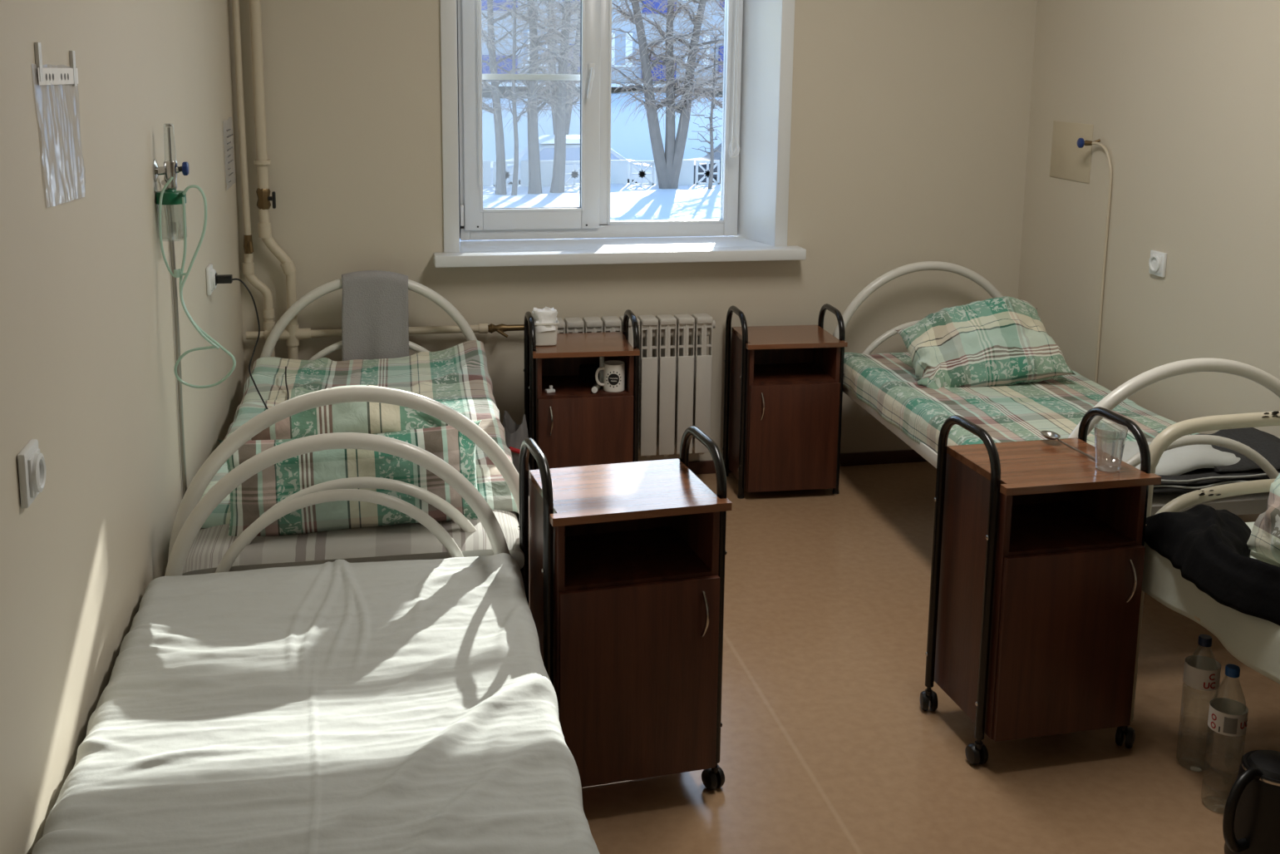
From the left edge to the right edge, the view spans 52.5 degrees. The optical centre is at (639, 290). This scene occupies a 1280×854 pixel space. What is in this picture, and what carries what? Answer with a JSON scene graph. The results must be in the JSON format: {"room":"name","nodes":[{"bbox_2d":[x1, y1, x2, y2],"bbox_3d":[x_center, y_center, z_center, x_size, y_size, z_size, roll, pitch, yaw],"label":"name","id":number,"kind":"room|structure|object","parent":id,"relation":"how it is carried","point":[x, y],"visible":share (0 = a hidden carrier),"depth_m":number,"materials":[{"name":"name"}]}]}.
{"room":"hospital room","nodes":[
{"label":"hospital room","id":0,"kind":"room"},
{"bbox_2d":[0,0,245,853],"bbox_3d":[-0.965,-0.014,1.549,0.200,2.850,6.588,-1,11,-11],"label":"wall","id":1,"kind":"structure","parent":0,"point":[88,350],"depth_m":2.47,"materials":[{"name":"paint"}]},
{"bbox_2d":[17,438,46,507],"bbox_3d":[-0.927,0.278,1.984,0.024,0.085,0.085,-1,11,-12],"label":"wall socket","id":2,"kind":"object","parent":1,"relation":"attached to","point":[31,462],"visible":1,"depth_m":1.96,"materials":[{"name":"white plastic"}]},
{"bbox_2d":[31,42,85,206],"bbox_3d":[-0.996,-0.285,2.231,0.006,0.278,0.311,-1,11,-11],"label":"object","id":3,"kind":"object","parent":1,"relation":"attached to","point":[59,166],"visible":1,"depth_m":2.22,"materials":[{"name":"white"}]},
{"bbox_2d":[152,123,189,233],"bbox_3d":[-1.133,-0.264,3.139,0.079,0.283,0.070,-1,11,-12],"label":"oxygen flowmeter","id":4,"kind":"object","parent":1,"relation":"attached to","point":[170,168],"visible":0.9,"depth_m":3.12,"materials":[{"name":"silver metal"}]},
{"bbox_2d":[155,188,187,233],"bbox_3d":[-1.138,-0.185,3.152,0.070,0.124,0.070,-1,11,-12],"label":"jar","id":5,"kind":"object","parent":4,"relation":"on","point":[170,196],"depth_m":3.12,"materials":[{"name":"clear plastic"}]},
{"bbox_2d":[158,176,236,388],"bbox_3d":[-1.070,-0.014,3.126,0.163,0.522,0.057,3,11,13],"label":"tubing","id":6,"kind":"object","parent":4,"relation":"hanging from","point":[179,273],"visible":1,"depth_m":3.12,"materials":[{"name":"green plastic"}]},
{"bbox_2d":[163,175,187,497],"bbox_3d":[-1.183,0.193,3.315,0.015,1.004,0.117,-3,11,-17],"label":"gas pipe","id":7,"kind":"object","parent":1,"relation":"attached to","point":[168,206],"visible":0.59,"depth_m":3.35,"materials":[{"name":"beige metal"}]},
{"bbox_2d":[206,263,216,295],"bbox_3d":[-1.317,-0.036,3.988,0.024,0.085,0.085,-1,11,-12],"label":"wall socket","id":8,"kind":"object","parent":1,"relation":"attached to","point":[210,272],"visible":0.98,"depth_m":3.96,"materials":[{"name":"white plastic"}]},
{"bbox_2d":[215,272,268,408],"bbox_3d":[-1.175,0.174,3.959,0.340,0.433,0.102,9,13,37],"label":"charger","id":9,"kind":"object","parent":8,"relation":"attached to","point":[219,278],"visible":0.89,"depth_m":3.99,"materials":[{"name":"black plastic"}]},
{"bbox_2d":[222,117,235,190],"bbox_3d":[-1.440,-0.487,4.559,0.009,0.243,0.280,-1,11,-11],"label":"notice sheet","id":10,"kind":"object","parent":1,"relation":"attached to","point":[228,124],"visible":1,"depth_m":4.54,"materials":[{"name":"paper"}]},
{"bbox_2d":[228,0,1037,461],"bbox_3d":[0.029,-0.626,5.255,3.574,2.950,0.360,-1,11,-12],"label":"wall","id":11,"kind":"structure","parent":0,"point":[910,119],"depth_m":5.18,"materials":[{"name":"paint"}]},
{"bbox_2d":[231,0,275,356],"bbox_3d":[-1.412,-0.605,4.706,0.110,2.830,0.069,-1,11,-12],"label":"pipe","id":12,"kind":"object","parent":11,"relation":"attached to","point":[248,264],"visible":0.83,"depth_m":4.75,"materials":[{"name":"beige metal"}]},
{"bbox_2d":[243,234,253,253],"bbox_3d":[-1.438,-0.169,4.779,0.031,0.075,0.065,-6,12,-34],"label":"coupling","id":13,"kind":"object","parent":12,"relation":"on","point":[248,241],"depth_m":4.78,"materials":[{"name":"gold metal"}]},
{"bbox_2d":[249,0,310,359],"bbox_3d":[-1.322,-0.610,4.739,0.181,2.830,0.082,-1,11,-12],"label":"pipe","id":14,"kind":"object","parent":11,"relation":"attached to","point":[292,333],"visible":0.81,"depth_m":4.74,"materials":[{"name":"beige metal"}]},
{"bbox_2d":[246,323,524,339],"bbox_3d":[-0.921,0.162,4.948,1.120,0.053,0.056,-1,11,-12],"label":"pipe","id":15,"kind":"object","parent":11,"relation":"attached to","point":[480,327],"visible":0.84,"depth_m":4.97,"materials":[{"name":"beige metal"}]},
{"bbox_2d":[433,0,806,267],"bbox_3d":[-0.093,-0.790,5.145,1.470,1.310,0.462,-1,11,-12],"label":"window","id":16,"kind":"structure","parent":11,"relation":"in","point":[753,220],"depth_m":5.24,"materials":[{"name":"white plastic"}]},
{"bbox_2d":[477,0,480,184],"bbox_3d":[-0.638,-0.830,5.130,0.010,0.820,0.004,-1,11,-12],"label":"blind cord","id":17,"kind":"object","parent":16,"relation":"hanging from","point":[478,18],"visible":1,"depth_m":5.14,"materials":[{"name":"white plastic"}]},
{"bbox_2d":[728,0,739,157],"bbox_3d":[0.393,-0.918,5.299,0.049,0.744,0.021,-1,11,-12],"label":"blind cord","id":18,"kind":"object","parent":16,"relation":"hanging from","point":[732,138],"visible":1,"depth_m":5.32,"materials":[{"name":"white plastic"}]},
{"bbox_2d":[556,313,715,457],"bbox_3d":[-0.043,0.375,5.158,0.676,0.563,0.154,-1,11,-12],"label":"radiator","id":19,"kind":"object","parent":11,"relation":"attached to","point":[675,391],"visible":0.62,"depth_m":5.12,"materials":[{"name":"white metal"}]},
{"bbox_2d":[688,448,927,474],"bbox_3d":[0.051,0.734,5.315,3.174,0.054,0.018,-1,11,-12],"label":"baseboard","id":20,"kind":"structure","parent":11,"relation":"attached to","point":[898,455],"depth_m":5.50,"materials":[{"name":"brown wood"}]},
{"bbox_2d":[581,461,1279,853],"bbox_3d":[0.688,1.421,2.068,3.689,0.120,6.793,-1,11,-12],"label":"floor","id":21,"kind":"structure","parent":0,"point":[829,745],"depth_m":3.30,"materials":[{"name":"brown laminate"}]},
{"bbox_2d":[164,432,509,575],"bbox_3d":[-0.507,0.901,2.079,0.829,0.870,1.935,-1,11,-12],"label":"hospital bed","id":22,"kind":"object","parent":21,"relation":"on","point":[268,457],"visible":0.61,"depth_m":2.92,"materials":[{"name":"white metal"}]},
{"bbox_3d":[-0.506,0.842,2.058,0.765,0.077,1.810,-1,11,-12],"label":"mattress","id":23,"kind":"object","parent":22,"relation":"on","visible":0},
{"bbox_2d":[31,552,599,853],"bbox_3d":[-0.506,0.851,2.069,0.844,0.185,1.858,-1,11,-12],"label":"sheet","id":24,"kind":"object","parent":23,"relation":"on","point":[339,706],"visible":1,"depth_m":2.24,"materials":[{"name":"grey fabric"}]},
{"bbox_2d":[167,277,529,605],"bbox_3d":[-0.842,0.517,3.989,0.909,0.934,1.885,-1,11,-12],"label":"hospital bed","id":25,"kind":"object","parent":21,"relation":"on","point":[283,410],"visible":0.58,"depth_m":3.05,"materials":[{"name":"white metal"}]},
{"bbox_2d":[182,509,524,575],"bbox_3d":[-0.829,0.483,3.914,0.840,0.104,1.878,-1,11,-12],"label":"mattress","id":26,"kind":"object","parent":25,"relation":"on","point":[409,541],"visible":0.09,"depth_m":3.04,"materials":[{"name":"fabric"}]},
{"bbox_2d":[217,419,481,536],"bbox_3d":[-0.692,0.463,3.152,0.637,0.259,0.188,-1,11,-12],"label":"pillow","id":27,"kind":"object","parent":26,"relation":"on","point":[258,494],"visible":0.61,"depth_m":3.08,"materials":[{"name":"green fabric"}]},
{"bbox_2d":[199,339,519,527],"bbox_3d":[-0.849,0.454,4.028,0.885,0.259,1.702,-1,11,-12],"label":"bedspread","id":28,"kind":"object","parent":26,"relation":"on","point":[457,376],"visible":0.42,"depth_m":4.41,"materials":[{"name":"green fabric"}]},
{"bbox_2d":[285,366,289,399],"bbox_3d":[-1.116,0.337,4.134,0.033,0.056,0.607,-3,11,-20],"label":"cord","id":29,"kind":"object","parent":28,"relation":"on","point":[285,366],"visible":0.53,"depth_m":4.31,"materials":[{"name":"black plastic"}]},
{"bbox_2d":[248,384,449,440],"bbox_3d":[-0.713,0.394,3.229,0.606,0.326,0.162,-1,11,-12],"label":"pillow","id":30,"kind":"object","parent":28,"relation":"on","point":[369,417],"visible":0.19,"depth_m":3.15,"materials":[{"name":"green fabric"}]},
{"bbox_2d":[341,270,408,360],"bbox_3d":[-0.988,0.096,4.835,0.249,0.349,0.072,-1,11,-12],"label":"towel","id":31,"kind":"object","parent":25,"relation":"hanging from","point":[375,317],"visible":0.98,"depth_m":4.80,"materials":[{"name":"grey fabric"}]},
{"bbox_2d":[502,410,530,496],"bbox_3d":[-0.454,0.648,4.700,0.124,0.430,0.203,-1,11,-12],"label":"bag","id":32,"kind":"object","parent":21,"relation":"on","point":[515,434],"visible":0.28,"depth_m":4.61,"materials":[{"name":"grey plastic"}]},
{"bbox_2d":[508,446,520,453],"bbox_3d":[-0.434,0.567,4.599,0.066,0.039,0.016,-3,11,-19],"label":"print","id":33,"kind":"object","parent":32,"relation":"attached to","point":[514,450],"depth_m":4.59,"materials":[{"name":"red"}]},
{"bbox_2d":[522,309,639,469],"bbox_3d":[-0.219,0.460,4.831,0.408,0.758,0.349,-1,10,-9],"label":"nightstand","id":34,"kind":"object","parent":21,"relation":"on","point":[573,425],"visible":0.73,"depth_m":4.70,"materials":[{"name":"brown wood"}]},
{"bbox_2d":[534,319,559,345],"bbox_3d":[-0.349,0.150,4.738,0.101,0.086,0.101,-1,11,-12],"label":"tub","id":35,"kind":"object","parent":34,"relation":"on","point":[547,337],"visible":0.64,"depth_m":4.70,"materials":[{"name":"white plastic"}]},
{"bbox_2d":[531,305,557,332],"bbox_3d":[-0.349,0.104,4.728,0.101,0.098,0.103,-1,11,-12],"label":"tissue wad","id":36,"kind":"object","parent":35,"relation":"in","point":[545,315],"visible":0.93,"depth_m":4.69,"materials":[{"name":"white paper"}]},
{"bbox_2d":[544,384,555,393],"bbox_3d":[-0.326,0.355,4.704,0.034,0.025,0.022,-5,12,-29],"label":"blister pack","id":37,"kind":"object","parent":34,"relation":"on","point":[550,389],"visible":1,"depth_m":4.70,"materials":[{"name":"white plastic"}]},
{"bbox_2d":[541,374,629,398],"bbox_3d":[-0.219,0.355,4.824,0.317,0.016,0.284,-1,10,-9],"label":"shelf","id":38,"kind":"object","parent":34,"relation":"attached to","point":[565,386],"depth_m":4.75,"materials":[{"name":"brown wood"}]},
{"bbox_2d":[591,383,600,393],"bbox_3d":[-0.161,0.354,4.718,0.025,0.026,0.056,2,10,9],"label":"tube","id":39,"kind":"object","parent":34,"relation":"on","point":[596,386],"visible":1,"depth_m":4.70,"materials":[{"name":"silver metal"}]},
{"bbox_2d":[599,356,604,383],"bbox_3d":[-0.142,0.296,4.806,0.016,0.110,0.012,-3,11,-17],"label":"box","id":40,"kind":"object","parent":34,"relation":"on","point":[601,358],"visible":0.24,"depth_m":4.80,"materials":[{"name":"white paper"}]},
{"bbox_2d":[595,359,625,392],"bbox_3d":[-0.103,0.314,4.730,0.078,0.103,0.102,9,13,39],"label":"mug","id":41,"kind":"object","parent":34,"relation":"on","point":[613,370],"visible":1,"depth_m":4.71,"materials":[{"name":"white ceramic"}]},
{"bbox_2d":[517,425,732,789],"bbox_3d":[-0.033,0.752,3.035,0.456,0.832,0.380,-2,11,-16],"label":"nightstand","id":42,"kind":"object","parent":21,"relation":"on","point":[627,559],"visible":0.79,"depth_m":2.91,"materials":[{"name":"brown wood"}]},
{"bbox_2d":[564,526,711,590],"bbox_3d":[-0.042,0.620,3.009,0.339,0.016,0.293,-2,11,-16],"label":"shelf","id":43,"kind":"object","parent":42,"relation":"attached to","point":[597,558],"depth_m":2.99,"materials":[{"name":"brown wood"}]},
{"bbox_2d":[721,303,847,498],"bbox_3d":[0.572,0.428,5.146,0.418,0.728,0.358,-1,10,-10],"label":"nightstand","id":44,"kind":"object","parent":21,"relation":"on","point":[785,392],"visible":1,"depth_m":5.03,"materials":[{"name":"brown wood"}]},
{"bbox_2d":[753,362,835,384],"bbox_3d":[0.571,0.330,5.140,0.327,0.016,0.293,-1,10,-10],"label":"shelf","id":45,"kind":"object","parent":44,"relation":"attached to","point":[765,373],"depth_m":5.10,"materials":[{"name":"brown wood"}]},
{"bbox_2d":[919,406,1161,764],"bbox_3d":[1.006,0.724,3.259,0.458,0.832,0.382,-2,11,-14],"label":"nightstand","id":46,"kind":"object","parent":21,"relation":"on","point":[1038,551],"visible":1,"depth_m":3.14,"materials":[{"name":"brown wood"}]},
{"bbox_2d":[1040,430,1099,463],"bbox_3d":[1.079,0.393,3.273,0.043,0.022,0.220,-2,11,-14],"label":"spoon","id":47,"kind":"object","parent":46,"relation":"on","point":[1050,435],"visible":0.98,"depth_m":3.32,"materials":[{"name":"silver metal"}]},
{"bbox_2d":[1040,430,1060,439],"bbox_3d":[1.059,0.376,3.345,0.043,0.014,0.067,-1,11,-12],"label":"bowl","id":48,"kind":"object","parent":47,"relation":"on","point":[1050,435],"depth_m":3.35,"materials":[{"name":"silver metal"}]},
{"bbox_2d":[1009,501,1136,556],"bbox_3d":[0.998,0.592,3.232,0.339,0.016,0.293,-2,11,-14],"label":"shelf","id":49,"kind":"object","parent":46,"relation":"attached to","point":[1037,528],"depth_m":3.19,"materials":[{"name":"brown wood"}]},
{"bbox_2d":[1093,422,1127,472],"bbox_3d":[1.132,0.378,3.127,0.078,0.104,0.078,-1,11,-12],"label":"drinking glass","id":50,"kind":"object","parent":46,"relation":"on","point":[1107,467],"visible":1,"depth_m":3.13,"materials":[{"name":"clear glass"}]},
{"bbox_2d":[832,260,1279,478],"bbox_3d":[1.323,0.467,4.437,0.954,0.924,1.915,-1,11,-12],"label":"hospital bed","id":51,"kind":"object","parent":21,"relation":"on","point":[1125,390],"visible":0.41,"depth_m":3.50,"materials":[{"name":"white metal"}]},
{"bbox_2d":[1151,492,1269,515],"bbox_3d":[1.336,0.447,4.428,0.875,0.063,1.785,-1,11,-12],"label":"mattress","id":52,"kind":"object","parent":51,"relation":"on","point":[1255,503],"visible":0.03,"depth_m":3.60,"materials":[{"name":"grey fabric"}]},
{"bbox_2d":[896,295,1075,388],"bbox_3d":[1.264,0.213,4.814,0.579,0.364,0.391,-1,11,-12],"label":"pillow","id":53,"kind":"object","parent":52,"relation":"on","point":[1002,341],"visible":0.93,"depth_m":4.71,"materials":[{"name":"green fabric"}]},
{"bbox_2d":[842,352,1199,453],"bbox_3d":[1.304,0.430,4.598,0.904,0.175,1.502,-1,11,-12],"label":"sheet","id":54,"kind":"object","parent":52,"relation":"on","point":[886,382],"visible":0.6,"depth_m":4.45,"materials":[{"name":"green fabric"}]},
{"bbox_2d":[1092,440,1240,475],"bbox_3d":[1.444,0.533,3.792,0.854,0.219,0.373,-1,11,-12],"label":"sheet","id":55,"kind":"object","parent":52,"relation":"on","point":[1178,460],"visible":0.27,"depth_m":3.65,"materials":[{"name":"grey fabric"}]},
{"bbox_2d":[1152,427,1279,492],"bbox_3d":[1.595,0.480,3.729,0.640,0.104,0.321,-1,11,-12],"label":"folded blanket","id":56,"kind":"object","parent":52,"relation":"on","point":[1267,445],"visible":0.41,"depth_m":3.63,"materials":[{"name":"grey fabric"}]},
{"bbox_2d":[1178,634,1220,743],"bbox_3d":[1.364,0.999,3.161,0.081,0.335,0.082,-1,11,-12],"label":"water bottle","id":57,"kind":"object","parent":21,"relation":"on","point":[1201,672],"visible":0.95,"depth_m":3.13,"materials":[{"name":"clear plastic"}]},
{"bbox_2d":[1130,410,1279,721],"bbox_3d":[1.813,0.872,2.486,0.829,0.815,1.907,-1,11,-12],"label":"hospital bed","id":58,"kind":"object","parent":21,"relation":"on","point":[1163,440],"visible":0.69,"depth_m":3.29,"materials":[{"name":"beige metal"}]},
{"bbox_2d":[1141,521,1279,684],"bbox_3d":[1.826,0.817,2.471,0.887,0.208,1.802,-1,11,-12],"label":"sheet","id":59,"kind":"object","parent":58,"relation":"on","point":[1253,641],"visible":0.38,"depth_m":2.92,"materials":[{"name":"white fabric"}]},
{"bbox_2d":[1144,503,1279,625],"bbox_3d":[1.372,0.599,2.942,0.278,0.125,0.646,0,10,-5],"label":"garment","id":60,"kind":"object","parent":59,"relation":"on","point":[1208,545],"visible":0.98,"depth_m":2.91,"materials":[{"name":"black fabric"}]},
{"bbox_2d":[1246,472,1279,563],"bbox_3d":[1.568,0.479,2.761,0.310,0.369,0.586,0,10,-5],"label":"plastic bag","id":61,"kind":"object","parent":59,"relation":"on","point":[1264,539],"visible":0.99,"depth_m":2.94,"materials":[{"name":"plastic"}]},
{"bbox_2d":[1201,663,1248,790],"bbox_3d":[1.349,1.026,2.987,0.082,0.345,0.082,-1,11,-12],"label":"water bottle","id":62,"kind":"object","parent":21,"relation":"on","point":[1228,716],"visible":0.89,"depth_m":2.96,"materials":[{"name":"clear plastic"}]},
{"bbox_2d":[1222,749,1279,853],"bbox_3d":[1.328,1.114,2.781,0.221,0.244,0.168,1,10,0],"label":"kettle","id":63,"kind":"object","parent":21,"relation":"on","point":[1251,819],"visible":1,"depth_m":2.72,"materials":[{"name":"black plastic"}]},
{"bbox_2d":[1018,0,1279,521],"bbox_3d":[2.393,-0.101,2.250,0.200,2.850,6.583,-1,11,-12],"label":"wall","id":64,"kind":"structure","parent":0,"point":[1182,97],"depth_m":4.50,"materials":[{"name":"paint"}]},
{"bbox_2d":[1049,120,1093,182],"bbox_3d":[1.688,-0.547,5.077,0.004,0.222,0.292,-1,11,-12],"label":"wall panel","id":65,"kind":"object","parent":64,"relation":"attached to","point":[1068,161],"depth_m":5.07,"materials":[{"name":"beige paint"}]},
{"bbox_2d":[1076,137,1112,383],"bbox_3d":[1.695,-0.068,4.920,0.082,1.013,0.149,-1,11,-12],"label":"cord","id":66,"kind":"object","parent":64,"relation":"attached to","point":[1080,142],"visible":0.95,"depth_m":4.86,"materials":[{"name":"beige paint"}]},
{"bbox_2d":[1148,249,1166,277],"bbox_3d":[1.803,-0.096,4.529,0.024,0.085,0.085,-1,11,-12],"label":"wall socket","id":67,"kind":"object","parent":64,"relation":"attached to","point":[1157,262],"visible":1,"depth_m":4.51,"materials":[{"name":"white plastic"}]},
{"label":"outside","id":68,"kind":"structure","parent":0,"visible":0},
{"bbox_2d":[459,90,723,241],"bbox_3d":[0.820,-3.488,32.365,95.000,2.187,52.000,-1,11,-12],"label":"snow ground","id":69,"kind":"structure","parent":68,"point":[632,140],"depth_m":35.75,"materials":[{"name":"white snow"}]},
{"bbox_2d":[481,0,557,194],"bbox_3d":[-2.628,-4.904,24.860,2.996,6.388,3.234,-9,14,-43],"label":"bare tree","id":70,"kind":"object","parent":69,"relation":"on","point":[500,183],"visible":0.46,"depth_m":24.92,"materials":[{"name":"grey plant"}]},
{"bbox_2d":[481,0,577,195],"bbox_3d":[-2.312,-4.664,24.628,2.611,6.011,2.434,-1,11,-12],"label":"bare tree","id":71,"kind":"object","parent":69,"relation":"on","point":[514,185],"visible":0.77,"depth_m":24.70,"materials":[{"name":"grey plant"}]},
{"bbox_2d":[481,0,615,194],"bbox_3d":[-2.179,-5.119,24.908,2.911,6.805,3.459,9,13,37],"label":"bare tree","id":72,"kind":"object","parent":69,"relation":"on","point":[534,175],"visible":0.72,"depth_m":25.01,"materials":[{"name":"grey plant"}]},
{"bbox_2d":[495,0,626,192],"bbox_3d":[-1.388,-5.212,25.172,3.003,6.941,2.910,-8,13,-39],"label":"bare tree","id":73,"kind":"object","parent":69,"relation":"on","point":[558,169],"visible":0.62,"depth_m":25.23,"materials":[{"name":"grey plant"}]},
{"bbox_2d":[496,0,633,134],"bbox_3d":[-1.827,-6.591,33.285,4.199,7.153,2.883,-1,10,-8],"label":"bare tree","id":74,"kind":"object","parent":69,"relation":"on","point":[576,49],"visible":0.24,"depth_m":33.26,"materials":[{"name":"grey plant"}]},
{"bbox_2d":[490,134,655,185],"bbox_3d":[-1.719,-2.890,30.895,4.200,1.565,1.800,-1,11,-12],"label":"parked car","id":75,"kind":"object","parent":69,"relation":"on","point":[546,142],"visible":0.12,"depth_m":30.04,"materials":[{"name":"grey paint"}]},
{"bbox_2d":[482,159,719,186],"bbox_3d":[1.000,-2.450,27.088,21.105,0.580,0.090,-1,11,-12],"label":"fence","id":76,"kind":"object","parent":69,"relation":"on","point":[618,167],"visible":0.17,"depth_m":26.73,"materials":[{"name":"white metal"}]},
{"bbox_2d":[481,0,724,98],"bbox_3d":[-2.506,-9.743,49.983,70.000,6.800,9.300,-1,11,-12],"label":"apartment block","id":77,"kind":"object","parent":69,"relation":"on","point":[627,27],"visible":0.05,"depth_m":46.94,"materials":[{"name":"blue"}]},
{"bbox_2d":[521,31,558,66],"bbox_3d":[-3.568,-8.662,46.392,1.300,1.215,0.050,-1,11,-12],"label":"window","id":78,"kind":"structure","parent":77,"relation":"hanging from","point":[524,40],"depth_m":46.35,"materials":[{"name":"white glass"}]},
{"bbox_2d":[611,32,637,67],"bbox_3d":[-0.730,-8.735,46.984,1.300,1.215,0.050,-1,11,-12],"label":"window","id":79,"kind":"structure","parent":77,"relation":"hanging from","point":[615,41],"depth_m":47.02,"materials":[{"name":"white glass"}]},
{"bbox_2d":[680,34,713,68],"bbox_3d":[2.108,-8.808,47.576,1.300,1.215,0.050,-1,11,-12],"label":"window","id":80,"kind":"structure","parent":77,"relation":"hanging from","point":[702,38],"depth_m":47.62,"materials":[{"name":"glass"}]},
{"bbox_2d":[610,0,724,188],"bbox_3d":[0.433,-5.331,25.792,4.838,7.039,3.574,4,11,15],"label":"bare tree","id":81,"kind":"object","parent":69,"relation":"on","point":[668,163],"visible":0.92,"depth_m":25.68,"materials":[{"name":"grey plant"}]},
{"bbox_2d":[654,0,724,183],"bbox_3d":[1.699,-5.360,27.446,3.142,6.464,3.024,8,12,33],"label":"bare tree","id":82,"kind":"object","parent":69,"relation":"on","point":[719,102],"visible":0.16,"depth_m":27.63,"materials":[{"name":"grey plant"}]},
{"bbox_2d":[682,21,723,188],"bbox_3d":[1.356,-3.558,25.792,1.038,3.503,1.386,2,10,5],"label":"bare tree","id":83,"kind":"object","parent":69,"relation":"on","point":[711,130],"visible":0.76,"depth_m":25.84,"materials":[{"name":"grey plant"}]},
{"bbox_2d":[686,142,721,184],"bbox_3d":[2.994,-3.084,32.281,4.200,1.565,1.800,-1,11,-12],"label":"fence","id":84,"kind":"object","parent":69,"relation":"on","point":[717,155],"visible":0.05,"depth_m":31.20,"materials":[{"name":"white metal"}]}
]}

